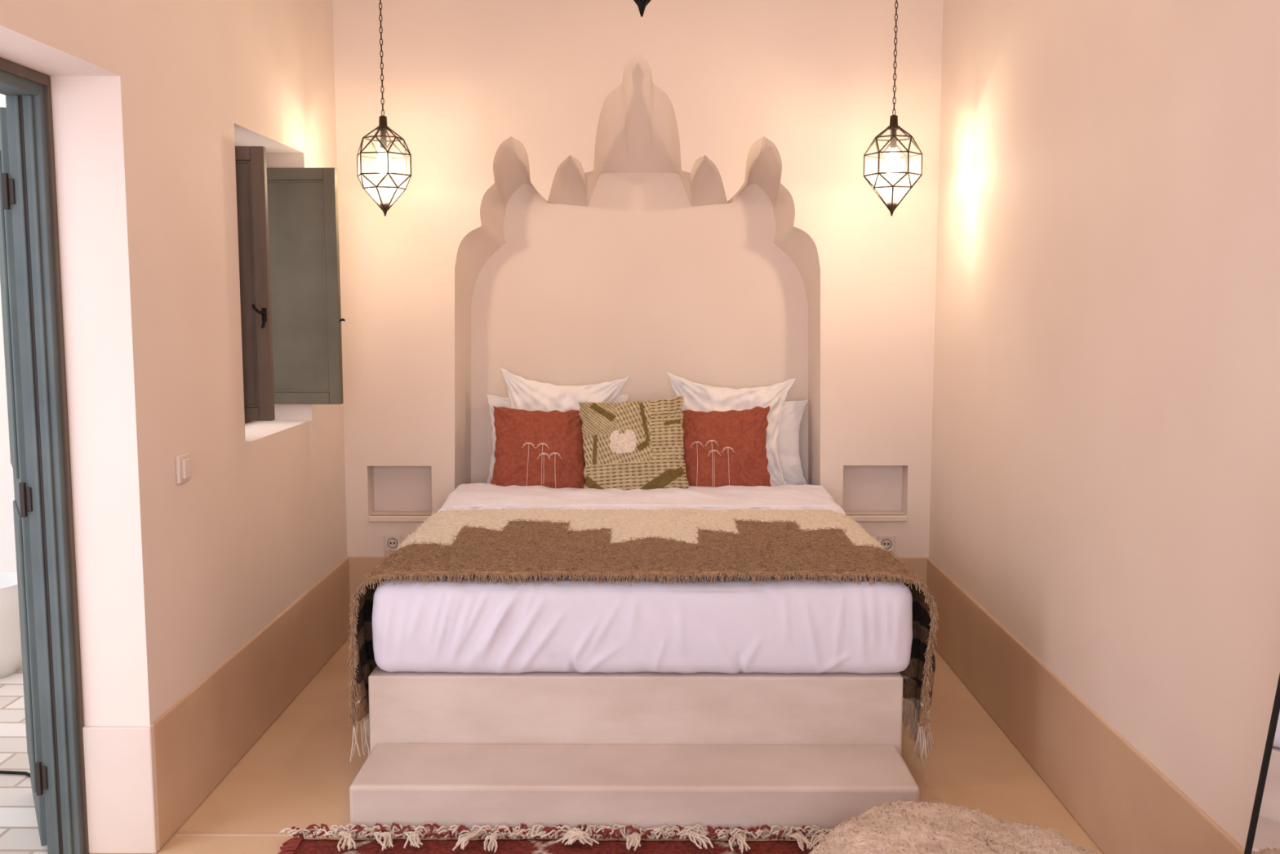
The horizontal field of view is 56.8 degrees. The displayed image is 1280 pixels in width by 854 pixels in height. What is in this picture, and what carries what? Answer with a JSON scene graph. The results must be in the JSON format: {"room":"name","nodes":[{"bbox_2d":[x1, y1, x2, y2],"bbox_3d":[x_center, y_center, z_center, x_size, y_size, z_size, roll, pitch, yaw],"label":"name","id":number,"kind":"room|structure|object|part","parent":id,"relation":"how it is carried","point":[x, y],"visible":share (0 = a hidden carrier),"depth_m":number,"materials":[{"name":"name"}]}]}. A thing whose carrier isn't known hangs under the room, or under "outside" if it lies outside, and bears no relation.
{"room":"traditional dwelling","nodes":[
{"label":"traditional dwelling","id":0,"kind":"room"},
{"bbox_2d":[0,150,36,791],"bbox_3d":[-1.924,0.140,3.698,0.060,1.930,0.390,-4,7,-30],"label":"door","id":1,"kind":"structure","parent":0,"point":[3,263],"depth_m":3.59,"materials":[{"name":"grey wood"}]},
{"bbox_2d":[19,95,62,853],"bbox_3d":[-1.716,0.182,3.399,0.006,2.212,0.007,0,6,0],"label":"frame seam","id":2,"kind":"object","parent":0,"point":[20,96],"depth_m":3.39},
{"bbox_2d":[0,57,88,853],"bbox_3d":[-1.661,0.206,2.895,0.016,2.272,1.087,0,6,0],"label":"door frame","id":3,"kind":"object","parent":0,"point":[6,66],"depth_m":3.40,"materials":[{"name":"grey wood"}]},
{"bbox_2d":[0,0,347,725],"bbox_3d":[-1.622,-0.602,2.321,0.320,4.000,7.720,0,6,0],"label":"wall","id":4,"kind":"structure","parent":0,"point":[153,101],"depth_m":3.66,"materials":[{"name":"paint"}]},
{"bbox_2d":[0,106,47,845],"bbox_3d":[-1.924,0.155,3.700,0.044,2.180,0.550,-4,7,-30],"label":"leaf","id":5,"kind":"object","parent":4,"relation":"attached to","point":[39,800],"visible":0.35,"depth_m":3.46,"materials":[{"name":"blue paint"}]},
{"bbox_2d":[1,173,48,795],"bbox_3d":[-1.761,0.188,3.391,0.028,1.800,0.016,0,6,0],"label":"hinges","id":6,"kind":"object","parent":4,"relation":"attached to","point":[7,184],"visible":1,"depth_m":3.39,"materials":[{"name":"black metal"}]},
{"bbox_2d":[82,725,158,853],"bbox_3d":[-1.554,1.082,3.534,0.211,0.392,0.022,0,6,0],"label":"baseboard","id":7,"kind":"structure","parent":4,"relation":"attached to","point":[119,761],"depth_m":3.52,"materials":[{"name":"beige paint"}]},
{"bbox_2d":[175,452,191,484],"bbox_3d":[-1.441,0.130,3.747,0.022,0.090,0.090,0,6,0],"label":"light switch","id":8,"kind":"object","parent":4,"relation":"attached to","point":[183,461],"visible":1,"depth_m":3.72,"materials":[{"name":"beige plastic"}]},
{"bbox_2d":[150,556,351,850],"bbox_3d":[-1.463,1.207,2.354,0.020,0.397,7.000,0,6,0],"label":"baseboard","id":9,"kind":"structure","parent":4,"relation":"attached to","point":[201,737],"depth_m":4.27,"materials":[{"name":"brown paint"}]},
{"bbox_2d":[88,636,1103,853],"bbox_3d":[-0.098,1.438,2.529,3.369,0.100,7.720,0,6,0],"label":"floor","id":10,"kind":"structure","parent":0,"point":[300,773],"depth_m":4.14,"materials":[{"name":"beige concrete"}]},
{"bbox_2d":[175,831,337,835],"bbox_3d":[-1.172,1.267,3.678,0.537,0.013,0.025,0,6,0],"label":"trim","id":11,"kind":"structure","parent":10,"relation":"in","point":[179,833],"depth_m":3.68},
{"bbox_2d":[277,822,838,853],"bbox_3d":[-0.067,1.332,2.744,2.074,0.062,1.781,0,6,0],"label":"rug","id":12,"kind":"object","parent":10,"relation":"on","point":[580,841],"visible":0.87,"depth_m":3.57,"materials":[{"name":"fabric"}]},
{"bbox_2d":[808,798,1100,853],"bbox_3d":[0.783,1.117,2.686,0.842,0.440,0.741,0,6,0],"label":"pouf","id":13,"kind":"object","parent":12,"relation":"on","point":[909,827],"visible":1,"depth_m":2.72,"materials":[{"name":"fabric"}]},
{"bbox_2d":[349,483,919,837],"bbox_3d":[0.009,0.746,4.851,1.823,0.776,2.493,0,6,0],"label":"bed","id":14,"kind":"object","parent":10,"relation":"on","point":[732,704],"visible":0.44,"depth_m":3.94,"materials":[{"name":"fabric"}]},
{"bbox_2d":[490,405,585,488],"bbox_3d":[-0.477,0.118,5.708,0.496,0.437,0.192,0,6,4],"label":"cushion","id":15,"kind":"object","parent":14,"relation":"on","point":[534,447],"visible":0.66,"depth_m":5.65,"materials":[{"name":"fabric"}]},
{"bbox_2d":[486,394,628,483],"bbox_3d":[-0.419,0.069,5.979,0.722,0.461,0.128,0,6,0],"label":"bed pillow","id":16,"kind":"object","parent":14,"relation":"on","point":[492,400],"depth_m":5.97,"materials":[{"name":"white fabric"}]},
{"bbox_2d":[500,368,628,412],"bbox_3d":[-0.393,0.019,5.865,0.674,0.617,0.201,0,6,0],"label":"euro pillow","id":17,"kind":"object","parent":14,"relation":"on","point":[529,395],"visible":0.41,"depth_m":5.83,"materials":[{"name":"white fabric"}]},
{"bbox_2d":[578,395,688,489],"bbox_3d":[-0.030,0.101,5.629,0.534,0.495,0.202,0,6,0],"label":"patterned cushion","id":18,"kind":"object","parent":14,"relation":"on","point":[635,444],"visible":0.78,"depth_m":5.58,"materials":[{"name":"fabric"}]},
{"bbox_3d":[0.013,0.581,4.823,1.816,0.322,1.853,0,6,0],"label":"mattress","id":19,"kind":"part","parent":14,"relation":"part of","materials":[{"name":"white fabric"}]},
{"bbox_2d":[346,506,939,765],"bbox_3d":[0.006,0.744,4.549,2.033,0.687,1.265,0,6,0],"label":"throw blanket","id":20,"kind":"object","parent":14,"relation":"on","point":[668,543],"visible":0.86,"depth_m":4.24,"materials":[{"name":"fabric"}]},
{"bbox_2d":[682,405,771,487],"bbox_3d":[0.388,0.117,5.699,0.503,0.433,0.187,0,6,0],"label":"cushion","id":21,"kind":"object","parent":14,"relation":"on","point":[722,448],"visible":0.7,"depth_m":5.64,"materials":[{"name":"fabric"}]},
{"bbox_2d":[666,372,795,486],"bbox_3d":[0.438,0.027,5.856,0.667,0.595,0.189,0,6,0],"label":"euro pillow","id":22,"kind":"object","parent":14,"relation":"on","point":[697,397],"visible":0.43,"depth_m":5.83,"materials":[{"name":"white fabric"}]},
{"bbox_2d":[776,399,808,484],"bbox_3d":[0.480,0.079,5.977,0.735,0.440,0.126,0,6,0],"label":"bed pillow","id":23,"kind":"object","parent":14,"relation":"on","point":[788,437],"depth_m":5.95,"materials":[{"name":"white fabric"}]},
{"bbox_2d":[1244,673,1279,853],"bbox_3d":[1.264,0.635,2.020,0.230,1.588,0.700,0,6,0],"label":"leaning mirror","id":24,"kind":"object","parent":10,"relation":"on","point":[1264,832],"visible":1,"depth_m":2.35,"materials":[{"name":"black metal"}]},
{"bbox_2d":[332,0,943,557],"bbox_3d":[-0.011,-0.975,5.789,2.949,4.000,0.320,0,6,0],"label":"wall","id":25,"kind":"structure","parent":0,"point":[597,191],"depth_m":5.67,"materials":[{"name":"paint"}]},
{"bbox_2d":[384,534,401,551],"bbox_3d":[-1.211,0.567,5.796,0.082,0.082,0.015,0,6,0],"label":"power socket","id":26,"kind":"object","parent":25,"relation":"attached to","point":[391,541],"visible":0.91,"depth_m":5.79,"materials":[{"name":"beige plastic"}]},
{"bbox_2d":[368,515,431,521],"bbox_3d":[-1.172,0.448,5.794,0.313,0.030,0.032,0,6,0],"label":"trim","id":27,"kind":"structure","parent":25,"relation":"attached to","point":[386,517],"depth_m":5.78,"materials":[{"name":"paint"}]},
{"bbox_2d":[348,555,928,635],"bbox_3d":[-0.012,0.834,5.822,2.849,0.397,0.022,0,6,0],"label":"baseboard","id":28,"kind":"structure","parent":25,"relation":"attached to","point":[359,566],"depth_m":5.80,"materials":[{"name":"brown paint"}]},
{"bbox_2d":[847,514,906,521],"bbox_3d":[1.144,0.445,5.776,0.314,0.030,0.032,0,6,0],"label":"trim","id":29,"kind":"structure","parent":25,"relation":"attached to","point":[862,517],"depth_m":5.76,"materials":[{"name":"paint"}]},
{"bbox_2d":[877,535,894,551],"bbox_3d":[1.202,0.569,5.778,0.082,0.082,0.015,0,6,0],"label":"power socket","id":30,"kind":"object","parent":25,"relation":"attached to","point":[888,541],"visible":0.83,"depth_m":5.77,"materials":[{"name":"beige plastic"}]},
{"bbox_2d":[928,0,1279,848],"bbox_3d":[1.487,-0.599,2.298,0.200,4.000,7.720,0,6,0],"label":"wall","id":31,"kind":"structure","parent":0,"point":[1105,468],"depth_m":3.40,"materials":[{"name":"paint"}]},
{"bbox_2d":[926,557,1244,853],"bbox_3d":[1.386,1.209,2.332,0.020,0.397,7.000,0,6,0],"label":"baseboard","id":32,"kind":"structure","parent":31,"relation":"attached to","point":[1123,802],"depth_m":3.81,"materials":[{"name":"brown paint"}]},
{"bbox_3d":[-0.098,-2.639,2.091,3.369,0.100,7.720,0,6,0],"label":"ceiling","id":33,"kind":"structure","parent":0,"visible":0},
{"bbox_2d":[356,0,411,216],"bbox_3d":[-1.096,-1.897,4.984,0.243,1.995,0.232,0,6,0],"label":"pendant lantern","id":34,"kind":"object","parent":33,"relation":"hanging from","point":[384,164],"visible":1,"depth_m":5.04,"materials":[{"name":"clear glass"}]},
{"bbox_3d":[-1.096,-2.080,4.965,0.012,1.528,0.012,-6,9,-44],"label":"chain","id":35,"kind":"part","parent":34,"relation":"part of","materials":[{"name":"brown metal"}]},
{"bbox_2d":[380,128,386,148],"bbox_3d":[-1.096,-1.238,5.055,0.028,0.090,0.028,0,6,0],"label":"socket","id":36,"kind":"object","parent":34,"relation":"attached to","point":[383,131],"depth_m":5.04,"materials":[{"name":"silver metal"}]},
{"bbox_3d":[-1.096,-1.106,5.069,0.243,0.359,0.232,0,6,0],"label":"wire frame","id":37,"kind":"part","parent":34,"relation":"part of","materials":[{"name":"brown metal"}]},
{"bbox_3d":[-1.096,-1.129,5.067,0.080,0.108,0.080,0,6,0],"label":"bulb","id":38,"kind":"part","parent":34,"relation":"part of","materials":[{"name":"white glass"}]},
{"bbox_2d":[633,0,651,17],"bbox_3d":[0.005,-1.965,3.409,0.328,1.521,0.313,0,6,0],"label":"pendant lantern","id":39,"kind":"object","parent":33,"relation":"hanging from","point":[642,4],"visible":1,"depth_m":3.48,"materials":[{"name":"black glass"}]},
{"bbox_3d":[0.005,-1.481,3.462,0.328,0.485,0.313,0,6,0],"label":"wire frame","id":40,"kind":"part","parent":39,"relation":"part of","materials":[{"name":"black metal"}]},
{"bbox_2d":[863,0,922,216],"bbox_3d":[1.079,-1.895,4.968,0.243,1.995,0.232,0,6,0],"label":"pendant lantern","id":41,"kind":"object","parent":33,"relation":"hanging from","point":[892,163],"visible":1,"depth_m":5.02,"materials":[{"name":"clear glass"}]},
{"bbox_3d":[1.079,-1.128,5.050,0.080,0.108,0.080,0,6,0],"label":"bulb","id":42,"kind":"part","parent":41,"relation":"part of","materials":[{"name":"white glass"}]},
{"bbox_3d":[1.079,-1.105,5.053,0.243,0.359,0.232,0,6,0],"label":"wire frame","id":43,"kind":"part","parent":41,"relation":"part of","materials":[{"name":"brown metal"}]},
{"bbox_2d":[889,128,896,147],"bbox_3d":[1.079,-1.236,5.039,0.028,0.090,0.028,0,6,0],"label":"socket","id":44,"kind":"object","parent":41,"relation":"attached to","point":[893,142],"depth_m":5.03,"materials":[{"name":"silver metal"}]},
{"bbox_3d":[1.079,-2.078,4.948,0.012,1.528,0.012,-6,9,-44],"label":"chain","id":45,"kind":"part","parent":41,"relation":"part of","materials":[{"name":"brown metal"}]},
{"bbox_3d":[-1.714,-0.557,4.711,0.060,1.150,0.860,0,6,0],"label":"frame","id":46,"kind":"object","parent":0,"visible":0},
{"bbox_2d":[235,146,275,421],"bbox_3d":[-1.518,-0.521,4.357,0.295,1.005,0.071,0,6,-2],"label":"window shutter","id":47,"kind":"object","parent":46,"relation":"attached to","point":[250,161],"visible":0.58,"depth_m":4.36,"materials":[{"name":"brown wood"}]},
{"bbox_3d":[-1.519,-0.523,4.373,0.203,0.913,0.012,0,6,-2],"label":"panel","id":48,"kind":"part","parent":47,"relation":"part of","materials":[{"name":"brown wood"}]},
{"bbox_3d":[-1.519,-0.523,4.373,0.195,0.905,0.024,0,6,-2],"label":"moulding","id":49,"kind":"part","parent":47,"relation":"part of","materials":[{"name":"brown wood"}]},
{"bbox_3d":[-1.388,-0.415,4.370,0.018,0.050,0.005,0,6,-2],"label":"latch plate","id":50,"kind":"part","parent":47,"relation":"part of","materials":[{"name":"black metal"}]},
{"bbox_2d":[266,167,345,404],"bbox_3d":[-1.465,-0.600,5.086,0.393,1.005,0.038,0,6,2],"label":"window shutter","id":51,"kind":"object","parent":46,"relation":"attached to","point":[303,202],"visible":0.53,"depth_m":5.08,"materials":[{"name":"grey paint"}]},
{"bbox_3d":[-1.476,-0.600,5.086,0.278,0.913,0.012,0,6,2],"label":"panel","id":52,"kind":"part","parent":51,"relation":"part of","materials":[{"name":"grey paint"}]},
{"label":"outside","id":53,"kind":"structure","parent":0,"visible":0},
{"bbox_2d":[0,659,48,853],"bbox_3d":[-5.387,1.529,1.865,7.200,0.100,9.300,0,6,0],"label":"ground","id":54,"kind":"structure","parent":53,"point":[19,828],"depth_m":4.13,"materials":[{"name":"white tile"}]},
{"bbox_2d":[0,93,17,572],"bbox_3d":[-5.497,-0.286,1.721,7.380,3.700,9.400,0,6,0],"label":"wall","id":55,"kind":"structure","parent":54,"relation":"on","point":[7,542],"depth_m":6.29,"materials":[{"name":"paint"}]},
{"bbox_2d":[0,571,22,678],"bbox_3d":[-2.941,0.898,5.299,0.400,0.420,0.400,0,6,0],"label":"bathtub","id":56,"kind":"object","parent":54,"relation":"on","point":[11,655],"visible":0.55,"depth_m":5.23,"materials":[{"name":"white ceramic"}]},
{"bbox_2d":[0,769,30,777],"bbox_3d":[-2.314,1.220,4.196,1.247,0.012,0.117,3,7,27],"label":"cable","id":57,"kind":"object","parent":54,"relation":"on","point":[20,772],"visible":0.2,"depth_m":4.18,"materials":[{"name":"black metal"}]}
]}

